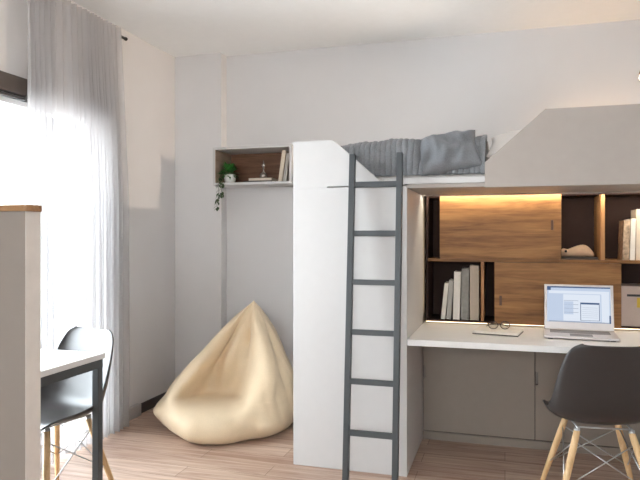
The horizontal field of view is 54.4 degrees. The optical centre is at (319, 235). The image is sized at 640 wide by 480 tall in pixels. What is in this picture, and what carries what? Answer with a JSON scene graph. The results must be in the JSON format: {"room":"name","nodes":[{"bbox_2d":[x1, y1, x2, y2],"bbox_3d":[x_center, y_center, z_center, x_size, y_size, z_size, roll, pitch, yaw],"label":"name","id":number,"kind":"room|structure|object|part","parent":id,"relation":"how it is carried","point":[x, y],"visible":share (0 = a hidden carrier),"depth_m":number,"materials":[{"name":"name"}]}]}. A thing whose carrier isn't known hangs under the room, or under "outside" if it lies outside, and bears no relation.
{"room":"studio apartment","nodes":[
{"label":"studio apartment","id":0,"kind":"room"},
{"bbox_2d":[0,0,174,406],"bbox_3d":[-2.212,-0.075,1.910,0.200,2.750,6.800,0,0,17],"label":"wall","id":1,"kind":"structure","parent":0,"point":[148,71],"depth_m":4.66,"materials":[{"name":"paint"}]},
{"bbox_2d":[0,70,26,101],"bbox_3d":[-1.760,-0.805,2.997,0.046,0.122,1.002,0,0,17],"label":"blind cassette","id":2,"kind":"object","parent":1,"relation":"attached to","point":[11,84],"visible":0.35,"depth_m":3.33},
{"bbox_2d":[0,95,26,110],"bbox_3d":[-1.691,0.275,3.435,0.050,2.050,1.420,0,0,17],"label":"window","id":3,"kind":"structure","parent":1,"relation":"in","point":[3,100],"depth_m":3.41,"materials":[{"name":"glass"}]},
{"bbox_2d":[129,403,140,420],"bbox_3d":[-1.372,1.258,4.323,0.035,0.085,0.415,0,0,17],"label":"trim","id":4,"kind":"structure","parent":1,"relation":"attached to","point":[134,410],"depth_m":4.44,"materials":[{"name":"grey"}]},
{"bbox_2d":[141,391,166,412],"bbox_3d":[-1.248,1.264,4.779,0.012,0.072,0.526,0,0,17],"label":"baseboard","id":5,"kind":"structure","parent":1,"relation":"attached to","point":[152,402],"depth_m":4.67,"materials":[{"name":"black wood"}]},
{"bbox_2d":[175,53,226,378],"bbox_3d":[-0.965,-0.075,5.034,0.410,2.750,0.100,0,0,17],"label":"wall","id":6,"kind":"structure","parent":0,"point":[200,80],"depth_m":4.99,"materials":[{"name":"paint"}]},
{"bbox_2d":[41,407,639,479],"bbox_3d":[-0.144,1.350,1.295,4.515,0.100,7.200,0,0,17],"label":"floor","id":7,"kind":"structure","parent":0,"point":[146,449],"depth_m":3.54,"materials":[{"name":"laminate"}]},
{"bbox_2d":[0,205,41,479],"bbox_3d":[-1.469,0.596,2.327,0.979,1.409,0.088,0,0,17],"label":"wall","id":8,"kind":"structure","parent":7,"relation":"on","point":[20,225],"depth_m":2.18,"materials":[{"name":"paint"}]},
{"bbox_3d":[-1.475,0.607,2.329,0.966,1.386,0.072,0,0,17],"label":"panel","id":9,"kind":"part","parent":8,"relation":"part of","materials":[{"name":"laminate"}]},
{"bbox_2d":[41,349,104,479],"bbox_3d":[-1.425,0.930,2.749,0.622,0.740,0.677,0,0,17],"label":"desk","id":10,"kind":"object","parent":7,"relation":"on","point":[56,365],"visible":0.62,"depth_m":2.95,"materials":[{"name":"white wood"}]},
{"bbox_3d":[-1.062,0.964,2.967,0.035,0.672,0.035,0,0,17],"label":"leg","id":11,"kind":"part","parent":10,"relation":"part of","materials":[{"name":"grey metal"}]},
{"bbox_2d":[41,326,113,479],"bbox_3d":[-1.299,0.890,3.036,0.476,0.826,0.498,0,0,30],"label":"shell chair","id":12,"kind":"object","parent":7,"relation":"on","point":[70,399],"visible":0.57,"depth_m":3.17,"materials":[{"name":"grey plastic"}]},
{"bbox_3d":[-1.233,1.099,2.804,0.031,0.408,0.166,0,0,-22],"label":"leg","id":13,"kind":"part","parent":12,"relation":"part of","materials":[{"name":"brown wood"}]},
{"bbox_3d":[-1.375,1.099,3.250,0.031,0.408,0.166,0,0,-22],"label":"leg","id":14,"kind":"part","parent":12,"relation":"part of","materials":[{"name":"brown wood"}]},
{"bbox_3d":[-1.304,0.884,3.027,0.244,0.008,0.270,0,0,30],"label":"seat mount","id":15,"kind":"part","parent":12,"relation":"part of","materials":[{"name":"metal"}]},
{"bbox_3d":[-1.076,1.099,3.080,0.166,0.408,0.031,0,0,-9],"label":"leg","id":16,"kind":"part","parent":12,"relation":"part of","materials":[{"name":"brown wood"}]},
{"bbox_2d":[153,301,292,443],"bbox_3d":[-0.637,0.879,4.247,0.979,0.840,0.922,0,0,0],"label":"bean bag","id":17,"kind":"object","parent":7,"relation":"on","point":[239,387],"visible":0.95,"depth_m":4.09,"materials":[{"name":"beige fabric"}]},
{"bbox_2d":[342,152,402,479],"bbox_3d":[0.281,0.425,3.292,0.291,1.744,0.195,0,0,17],"label":"ladder","id":18,"kind":"object","parent":7,"relation":"on","point":[350,281],"visible":1,"depth_m":3.28,"materials":[{"name":"grey metal"}]},
{"bbox_3d":[0.157,0.425,3.329,0.031,1.748,0.036,0,-5,17],"label":"rail","id":19,"kind":"part","parent":18,"relation":"part of","materials":[{"name":"grey metal"}]},
{"bbox_3d":[0.406,0.425,3.255,0.031,1.748,0.036,0,-5,17],"label":"rail","id":20,"kind":"part","parent":18,"relation":"part of","materials":[{"name":"grey metal"}]},
{"bbox_2d":[293,104,639,476],"bbox_3d":[1.318,0.304,3.745,2.701,1.992,1.262,0,0,17],"label":"bed","id":21,"kind":"object","parent":7,"relation":"on","point":[591,148],"visible":0.7,"depth_m":3.43,"materials":[{"name":"white laminate"}]},
{"bbox_3d":[0.099,-0.404,3.481,0.515,0.265,0.030,0,0,17],"label":"guard panel","id":22,"kind":"part","parent":21,"relation":"part of","materials":[{"name":"white laminate"}]},
{"bbox_2d":[328,174,484,187],"bbox_3d":[1.326,-0.340,3.756,2.600,0.120,1.124,0,0,17],"label":"mattress","id":23,"kind":"object","parent":21,"relation":"on","point":[380,178],"visible":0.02,"depth_m":3.39,"materials":[{"name":"white fabric"}]},
{"bbox_2d":[341,134,488,175],"bbox_3d":[0.548,-0.446,3.911,0.996,0.241,1.096,0,0,17],"label":"quilt","id":24,"kind":"object","parent":23,"relation":"on","point":[380,157],"visible":0.58,"depth_m":3.41,"materials":[{"name":"grey fabric"}]},
{"bbox_2d":[420,130,481,175],"bbox_3d":[0.699,-0.452,3.373,0.333,0.264,0.213,0,0,1],"label":"pillow","id":25,"kind":"object","parent":24,"relation":"on","point":[450,151],"visible":0.98,"depth_m":3.30,"materials":[{"name":"fabric"}]},
{"bbox_2d":[486,130,520,157],"bbox_3d":[1.149,-0.501,3.414,0.440,0.205,0.347,0,0,21],"label":"pillow","id":26,"kind":"object","parent":23,"relation":"on","point":[498,141],"visible":0.19,"depth_m":3.40,"materials":[{"name":"fabric"}]},
{"bbox_3d":[1.394,-0.297,3.099,2.186,0.034,0.028,0,0,17],"label":"bed rail","id":27,"kind":"part","parent":21,"relation":"part of","materials":[{"name":"white laminate"}]},
{"bbox_3d":[1.646,-0.447,2.999,1.646,0.390,0.020,0,0,17],"label":"guard panel","id":28,"kind":"part","parent":21,"relation":"part of","materials":[{"name":"beige laminate"}]},
{"bbox_2d":[423,346,639,457],"bbox_3d":[1.725,0.947,3.973,2.051,0.706,0.580,0,0,17],"label":"base cabinet","id":29,"kind":"object","parent":7,"relation":"on","point":[476,396],"visible":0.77,"depth_m":3.86,"materials":[{"name":"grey laminate"}]},
{"bbox_3d":[0.988,0.919,3.899,0.676,0.647,0.018,0,0,17],"label":"door","id":30,"kind":"part","parent":29,"relation":"part of","materials":[{"name":"beige laminate"}]},
{"bbox_2d":[407,320,639,353],"bbox_3d":[1.578,0.575,3.479,2.052,0.033,0.870,0,0,17],"label":"countertop","id":31,"kind":"structure","parent":29,"relation":"on","point":[429,334],"depth_m":3.35,"materials":[{"name":"white laminate"}]},
{"bbox_2d":[472,326,522,336],"bbox_3d":[1.025,0.548,3.577,0.251,0.020,0.196,0,0,27],"label":"notebook","id":32,"kind":"object","parent":31,"relation":"on","point":[484,330],"visible":0.96,"depth_m":3.53,"materials":[{"name":"paper"}]},
{"bbox_2d":[487,321,509,328],"bbox_3d":[1.036,0.514,3.619,0.130,0.047,0.074,0,0,5],"label":"glasses","id":33,"kind":"object","parent":32,"relation":"on","point":[489,323],"visible":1,"depth_m":3.59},
{"bbox_2d":[425,191,639,329],"bbox_3d":[1.683,0.144,3.807,2.032,0.807,0.366,0,0,17],"label":"shelving","id":34,"kind":"object","parent":31,"relation":"on","point":[517,240],"visible":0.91,"depth_m":3.84,"materials":[{"name":"brown laminate"}]},
{"bbox_3d":[0.728,0.143,4.120,0.012,0.800,0.288,0,0,17],"label":"panel","id":35,"kind":"part","parent":34,"relation":"part of","materials":[{"name":"brown laminate"}]},
{"bbox_2d":[441,281,448,318],"bbox_3d":[0.823,0.417,4.066,0.050,0.233,0.170,0,0,17],"label":"book","id":36,"kind":"object","parent":34,"relation":"on","point":[446,285],"visible":0.89,"depth_m":3.98,"materials":[{"name":"paper"}]},
{"bbox_2d":[446,278,453,318],"bbox_3d":[0.855,0.408,4.057,0.045,0.251,0.170,0,0,17],"label":"book","id":37,"kind":"object","parent":34,"relation":"on","point":[451,281],"visible":0.89,"depth_m":3.98,"materials":[{"name":"paper"}]},
{"bbox_2d":[453,271,461,319],"bbox_3d":[0.896,0.380,4.044,0.042,0.305,0.170,1,0,17],"label":"book","id":38,"kind":"object","parent":34,"relation":"on","point":[457,274],"visible":0.86,"depth_m":3.96,"materials":[{"name":"paper"}]},
{"bbox_2d":[461,267,469,319],"bbox_3d":[0.945,0.369,4.030,0.046,0.326,0.170,1,0,17],"label":"book","id":39,"kind":"object","parent":34,"relation":"on","point":[465,289],"visible":0.93,"depth_m":3.95,"materials":[{"name":"paper"}]},
{"bbox_2d":[470,264,479,319],"bbox_3d":[1.000,0.359,4.013,0.055,0.347,0.170,0,0,17],"label":"book","id":40,"kind":"object","parent":34,"relation":"on","point":[474,269],"visible":1,"depth_m":3.93,"materials":[{"name":"paper"}]},
{"bbox_3d":[1.105,-0.056,3.843,0.720,0.395,0.017,0,0,17],"label":"door","id":41,"kind":"part","parent":34,"relation":"part of","materials":[{"name":"brown wood"}]},
{"bbox_3d":[1.693,0.152,3.830,2.003,0.018,0.292,0,0,17],"label":"shelf","id":42,"kind":"part","parent":34,"relation":"part of","materials":[{"name":"brown wood"}]},
{"bbox_3d":[1.423,0.351,3.748,0.714,0.379,0.017,0,0,17],"label":"door","id":43,"kind":"part","parent":34,"relation":"part of","materials":[{"name":"brown wood"}]},
{"bbox_2d":[561,256,597,259],"bbox_3d":[1.593,0.135,3.830,0.200,0.014,0.150,0,0,17],"label":"book","id":44,"kind":"object","parent":34,"relation":"on","point":[562,257],"visible":0.78,"depth_m":3.76,"materials":[{"name":"grey paper"}]},
{"bbox_2d":[561,245,593,256],"bbox_3d":[1.575,0.090,3.814,0.195,0.075,0.086,0,0,21],"label":"ornament","id":45,"kind":"object","parent":44,"relation":"on","point":[579,250],"visible":0.88,"depth_m":3.78,"materials":[{"name":"beige ceramic"}]},
{"bbox_2d":[618,220,630,259],"bbox_3d":[1.839,0.025,3.764,0.044,0.237,0.170,0,0,17],"label":"book","id":46,"kind":"object","parent":34,"relation":"on","point":[624,225],"visible":0.98,"depth_m":3.69,"materials":[{"name":"paper"}]},
{"bbox_2d":[621,283,639,326],"bbox_3d":[1.929,0.414,3.754,0.242,0.238,0.244,0,0,17],"label":"storage box","id":47,"kind":"object","parent":34,"relation":"on","point":[630,292],"visible":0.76,"depth_m":3.66,"materials":[{"name":"beige cardboard"}]},
{"bbox_3d":[1.862,0.349,3.650,0.111,0.013,0.003,0,0,17],"label":"slot handle","id":48,"kind":"part","parent":47,"relation":"part of","materials":[{"name":"grey plastic"}]},
{"bbox_2d":[626,218,635,259],"bbox_3d":[1.873,0.020,3.754,0.027,0.246,0.170,2,0,17],"label":"book","id":49,"kind":"object","parent":34,"relation":"on","point":[633,221],"visible":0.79,"depth_m":3.67,"materials":[{"name":"paper"}]},
{"bbox_2d":[631,209,639,259],"bbox_3d":[1.908,-0.007,3.743,0.040,0.300,0.170,1,0,17],"label":"book","id":50,"kind":"object","parent":34,"relation":"on","point":[635,214],"visible":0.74,"depth_m":3.67,"materials":[{"name":"paper"}]},
{"bbox_2d":[544,284,619,341],"bbox_3d":[1.452,0.421,3.477,0.376,0.272,0.333,0,0,20],"label":"laptop","id":51,"kind":"object","parent":31,"relation":"on","point":[576,309],"visible":1,"depth_m":3.58,"materials":[{"name":"silver metal"}]},
{"bbox_3d":[1.325,0.868,3.805,0.014,0.078,0.005,0,0,17],"label":"finger pull","id":52,"kind":"part","parent":29,"relation":"part of","materials":[{"name":"grey metal"}]},
{"bbox_3d":[1.644,0.919,3.704,0.684,0.647,0.018,0,0,17],"label":"door","id":53,"kind":"part","parent":29,"relation":"part of","materials":[{"name":"beige laminate"}]},
{"bbox_2d":[540,344,639,479],"bbox_3d":[1.324,0.890,2.963,0.476,0.826,0.498,0,0,10],"label":"shell chair","id":54,"kind":"object","parent":7,"relation":"on","point":[599,385],"visible":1,"depth_m":2.79,"materials":[{"name":"grey plastic"}]},
{"bbox_3d":[1.183,1.099,3.158,0.031,0.408,0.166,0,0,-42],"label":"leg","id":55,"kind":"part","parent":54,"relation":"part of","materials":[{"name":"brown wood"}]},
{"bbox_3d":[1.130,1.099,2.846,0.166,0.408,0.031,0,0,-29],"label":"leg","id":56,"kind":"part","parent":54,"relation":"part of","materials":[{"name":"brown wood"}]},
{"bbox_3d":[1.326,0.884,2.974,0.244,0.008,0.270,0,0,10],"label":"seat mount","id":57,"kind":"part","parent":54,"relation":"part of","materials":[{"name":"metal"}]},
{"bbox_3d":[1.522,1.099,3.101,0.166,0.408,0.031,0,0,-29],"label":"leg","id":58,"kind":"part","parent":54,"relation":"part of","materials":[{"name":"brown wood"}]},
{"bbox_3d":[1.469,1.099,2.789,0.031,0.408,0.166,0,0,-42],"label":"leg","id":59,"kind":"part","parent":54,"relation":"part of","materials":[{"name":"brown wood"}]},
{"bbox_2d":[71,0,639,56],"bbox_3d":[-0.144,-1.500,1.295,4.515,0.100,7.200,0,0,17],"label":"ceiling","id":60,"kind":"structure","parent":0,"point":[179,28],"depth_m":4.15,"materials":[{"name":"paint"}]},
{"bbox_2d":[227,19,639,368],"bbox_3d":[0.854,-0.075,4.650,4.515,2.750,0.200,0,0,17],"label":"wall","id":61,"kind":"structure","parent":0,"point":[493,84],"depth_m":4.66,"materials":[{"name":"paint"}]},
{"bbox_2d":[213,144,292,187],"bbox_3d":[-0.465,-0.527,4.772,0.632,0.286,0.313,0,0,17],"label":"wall shelf","id":62,"kind":"object","parent":61,"relation":"attached to","point":[248,160],"visible":0.63,"depth_m":4.86,"materials":[{"name":"white laminate"}]},
{"bbox_2d":[214,162,238,210],"bbox_3d":[-0.702,-0.376,4.744,0.179,0.386,0.202,0,0,17],"label":"potted plant","id":63,"kind":"object","parent":62,"relation":"on","point":[228,178],"visible":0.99,"depth_m":4.72,"materials":[{"name":"green plant"}]},
{"bbox_3d":[-0.690,-0.436,4.759,0.090,0.067,0.090,0,0,17],"label":"pot","id":64,"kind":"part","parent":63,"relation":"part of","materials":[{"name":"white ceramic"}]},
{"bbox_3d":[-0.424,-0.527,4.908,0.596,0.250,0.026,0,0,17],"label":"panel","id":65,"kind":"part","parent":62,"relation":"part of","materials":[{"name":"brown wood"}]},
{"bbox_2d":[243,180,273,181],"bbox_3d":[-0.449,-0.410,4.761,0.235,0.016,0.150,0,0,17],"label":"book","id":66,"kind":"object","parent":62,"relation":"on","point":[257,180],"visible":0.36,"depth_m":4.68,"materials":[{"name":"paper"}]},
{"bbox_2d":[249,178,277,180],"bbox_3d":[-0.433,-0.428,4.751,0.185,0.018,0.130,0,0,17],"label":"book","id":67,"kind":"object","parent":66,"relation":"on","point":[250,179],"visible":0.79,"depth_m":4.70,"materials":[{"name":"paper"}]},
{"bbox_2d":[259,160,266,177],"bbox_3d":[-0.432,-0.507,4.750,0.062,0.140,0.062,0,0,17],"label":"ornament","id":68,"kind":"object","parent":67,"relation":"on","point":[263,174],"visible":0.85,"depth_m":4.73,"materials":[{"name":"silver metal"}]},
{"bbox_2d":[278,150,288,180],"bbox_3d":[-0.262,-0.522,4.715,0.062,0.238,0.150,0,0,17],"label":"book","id":69,"kind":"object","parent":62,"relation":"on","point":[283,157],"visible":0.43,"depth_m":4.64,"materials":[{"name":"paper"}]},
{"bbox_2d":[283,153,288,180],"bbox_3d":[-0.230,-0.512,4.711,0.056,0.218,0.150,0,0,17],"label":"book","id":70,"kind":"object","parent":62,"relation":"on","point":[286,169],"visible":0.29,"depth_m":4.64,"materials":[{"name":"paper"}]},
{"bbox_3d":[-1.619,-1.355,3.416,0.077,0.025,1.825,0,0,17],"label":"curtain rod","id":71,"kind":"object","parent":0,"visible":0},
{"bbox_2d":[26,0,129,469],"bbox_3d":[-1.450,-0.051,3.783,0.099,2.675,0.894,0,0,17],"label":"sheer curtain","id":72,"kind":"object","parent":71,"relation":"hanging from","point":[77,171],"visible":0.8,"depth_m":3.74,"materials":[{"name":"grey fabric"}]}
]}

